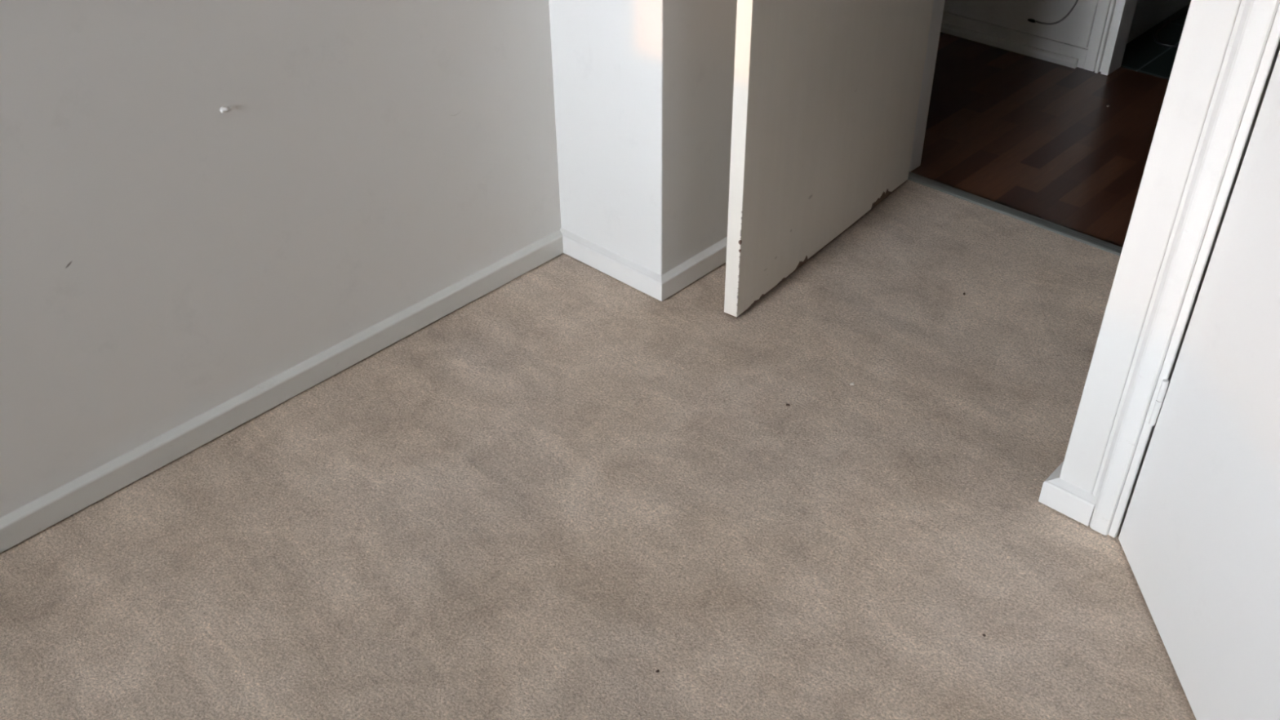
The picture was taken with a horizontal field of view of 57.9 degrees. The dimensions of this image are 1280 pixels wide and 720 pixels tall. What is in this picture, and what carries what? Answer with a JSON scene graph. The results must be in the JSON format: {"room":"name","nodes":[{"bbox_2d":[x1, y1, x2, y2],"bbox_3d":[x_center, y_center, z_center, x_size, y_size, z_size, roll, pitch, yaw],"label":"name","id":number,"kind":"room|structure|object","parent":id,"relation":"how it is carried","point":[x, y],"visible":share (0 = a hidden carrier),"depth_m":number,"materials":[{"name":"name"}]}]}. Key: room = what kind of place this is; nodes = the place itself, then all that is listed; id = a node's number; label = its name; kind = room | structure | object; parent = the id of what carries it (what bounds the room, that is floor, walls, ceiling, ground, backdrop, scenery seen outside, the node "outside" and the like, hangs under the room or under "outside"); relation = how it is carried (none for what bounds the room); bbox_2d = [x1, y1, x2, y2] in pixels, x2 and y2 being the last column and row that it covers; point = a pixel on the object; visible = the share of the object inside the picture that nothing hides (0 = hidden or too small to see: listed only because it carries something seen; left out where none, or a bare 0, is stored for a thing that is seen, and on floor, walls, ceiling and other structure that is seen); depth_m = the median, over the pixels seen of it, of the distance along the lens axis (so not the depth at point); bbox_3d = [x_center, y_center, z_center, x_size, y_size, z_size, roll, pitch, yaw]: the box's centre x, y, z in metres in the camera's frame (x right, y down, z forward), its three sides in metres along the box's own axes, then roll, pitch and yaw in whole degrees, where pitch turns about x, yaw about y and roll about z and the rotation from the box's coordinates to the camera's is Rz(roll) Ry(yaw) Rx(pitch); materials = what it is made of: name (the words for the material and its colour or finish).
{"room":"empty bedroom","nodes":[
{"label":"empty bedroom","id":0,"kind":"room"},
{"bbox_2d":[0,0,561,517],"bbox_3d":[-2.026,-0.162,0.713,0.150,2.450,5.238,28,45,33],"label":"wall","id":1,"kind":"structure","parent":0,"point":[166,255],"depth_m":2.16,"materials":[{"name":"paint"}]},
{"bbox_2d":[219,106,231,113],"bbox_3d":[-0.743,-0.450,2.075,0.011,0.012,0.023,28,45,33],"label":"plug","id":2,"kind":"object","parent":1,"relation":"attached to","point":[224,108],"visible":1,"depth_m":2.07,"materials":[{"name":"paint"}]},
{"bbox_2d":[0,229,563,553],"bbox_3d":[-1.894,0.795,1.425,0.026,0.055,5.018,28,45,33],"label":"baseboard","id":3,"kind":"structure","parent":1,"relation":"attached to","point":[30,519],"depth_m":2.37,"materials":[{"name":"paint"}]},
{"bbox_2d":[0,31,1195,719],"bbox_3d":[-0.662,0.746,1.554,4.800,0.030,7.288,28,45,33],"label":"floor","id":4,"kind":"structure","parent":0,"point":[571,485],"depth_m":2.15,"materials":[{"name":"beige carpet"}]},
{"bbox_2d":[907,171,1122,256],"bbox_3d":[1.058,-0.349,2.998,0.860,0.009,0.040,28,45,33],"label":"threshold strip","id":5,"kind":"object","parent":4,"relation":"on","point":[1112,248],"visible":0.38,"depth_m":3.04,"materials":[{"name":"metal"}]},
{"bbox_2d":[548,0,737,275],"bbox_3d":[0.169,-1.431,2.417,0.486,2.450,0.902,28,45,33],"label":"wall pillar","id":6,"kind":"structure","parent":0,"point":[643,89],"depth_m":2.59,"materials":[{"name":"paint"}]},
{"bbox_2d":[560,227,727,301],"bbox_3d":[0.233,-0.431,3.070,0.354,0.058,0.920,28,45,33],"label":"baseboard","id":7,"kind":"structure","parent":6,"relation":"attached to","point":[660,287],"depth_m":2.78,"materials":[{"name":"paint"}]},
{"bbox_2d":[943,1,1098,48],"bbox_3d":[1.774,-1.831,2.944,4.800,2.450,0.090,28,45,33],"label":"wall","id":8,"kind":"structure","parent":0,"point":[1098,2],"depth_m":3.92,"materials":[{"name":"paint"}]},
{"bbox_2d":[940,22,1078,68],"bbox_3d":[0.714,-1.380,4.391,2.005,0.030,0.018,28,45,33],"label":"baseboard","id":9,"kind":"structure","parent":8,"relation":"attached to","point":[1062,60],"depth_m":3.97,"materials":[{"name":"paint"}]},
{"bbox_2d":[943,0,1098,47],"bbox_3d":[0.743,-1.915,3.985,1.972,1.230,0.014,28,45,33],"label":"wall panel","id":10,"kind":"object","parent":8,"relation":"attached to","point":[1076,28],"visible":1,"depth_m":3.87,"materials":[{"name":"paint"}]},
{"bbox_2d":[1027,0,1078,24],"bbox_3d":[1.362,-1.234,3.759,0.011,0.312,0.165,-30,45,-34],"label":"cord","id":11,"kind":"object","parent":10,"relation":"attached to","point":[1032,20],"visible":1,"depth_m":3.83,"materials":[{"name":"grey plastic"}]},
{"bbox_2d":[942,0,1111,71],"bbox_3d":[0.758,-1.878,3.995,2.012,1.301,0.014,28,45,33],"label":"panel frame","id":12,"kind":"object","parent":8,"relation":"attached to","point":[1087,58],"visible":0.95,"depth_m":3.88,"materials":[{"name":"paint"}]},
{"bbox_2d":[1094,0,1137,75],"bbox_3d":[1.864,-1.611,2.990,0.944,2.041,0.106,28,45,33],"label":"frame","id":13,"kind":"object","parent":8,"relation":"attached to","point":[1121,12],"visible":1,"depth_m":3.74,"materials":[{"name":"paint"}]},
{"bbox_2d":[1059,0,1241,493],"bbox_3d":[1.102,-0.913,1.698,0.065,2.450,0.935,28,45,33],"label":"wall partition","id":14,"kind":"structure","parent":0,"point":[1208,26],"depth_m":1.79,"materials":[{"name":"paint"}]},
{"bbox_2d":[909,0,945,171],"bbox_3d":[1.066,-1.184,2.407,0.919,2.050,0.112,28,45,33],"label":"door frame","id":15,"kind":"structure","parent":14,"relation":"attached to","point":[938,5],"depth_m":3.11,"materials":[{"name":"paint"}]},
{"bbox_2d":[724,0,933,318],"bbox_3d":[0.459,-1.101,2.349,0.134,1.980,0.850,24,43,30],"label":"door","id":16,"kind":"structure","parent":15,"relation":"attached to","point":[826,93],"depth_m":2.64,"materials":[{"name":"paint"}]},
{"bbox_2d":[1038,461,1095,526],"bbox_3d":[1.103,0.052,2.398,0.098,0.060,0.954,28,45,33],"label":"baseboard","id":17,"kind":"structure","parent":14,"relation":"attached to","point":[1057,494],"depth_m":2.12,"materials":[{"name":"paint"}]},
{"bbox_2d":[1120,3,1190,79],"bbox_3d":[3.078,-1.056,3.967,3.400,0.030,2.212,28,45,33],"label":"floor tiles","id":18,"kind":"structure","parent":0,"point":[1142,54],"depth_m":3.97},
{"bbox_2d":[1153,11,1187,47],"bbox_3d":[1.960,-1.201,4.147,0.277,0.010,0.443,6,37,9],"label":"cord","id":19,"kind":"object","parent":18,"relation":"on","point":[1165,24],"visible":0.56,"depth_m":4.09,"materials":[{"name":"black plastic"}]},
{"bbox_2d":[1126,0,1191,43],"bbox_3d":[2.239,-2.506,3.859,0.137,2.450,2.210,28,45,33],"label":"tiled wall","id":20,"kind":"structure","parent":0,"point":[1148,14],"depth_m":4.08,"materials":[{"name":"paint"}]},
{"bbox_3d":[1.499,-0.353,0.929,1.810,2.450,0.071,28,45,33],"label":"wall","id":21,"kind":"structure","parent":0,"visible":0},
{"bbox_2d":[1088,0,1279,537],"bbox_3d":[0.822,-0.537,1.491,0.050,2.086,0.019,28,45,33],"label":"door frame","id":22,"kind":"structure","parent":21,"relation":"attached to","point":[1255,19],"depth_m":1.75,"materials":[{"name":"paint"}]},
{"bbox_2d":[1118,50,1279,719],"bbox_3d":[0.838,-0.299,1.217,0.079,2.020,0.671,1,36,1],"label":"door","id":23,"kind":"structure","parent":21,"relation":"in","point":[1199,536],"depth_m":1.68,"materials":[{"name":"paint"}]}
]}

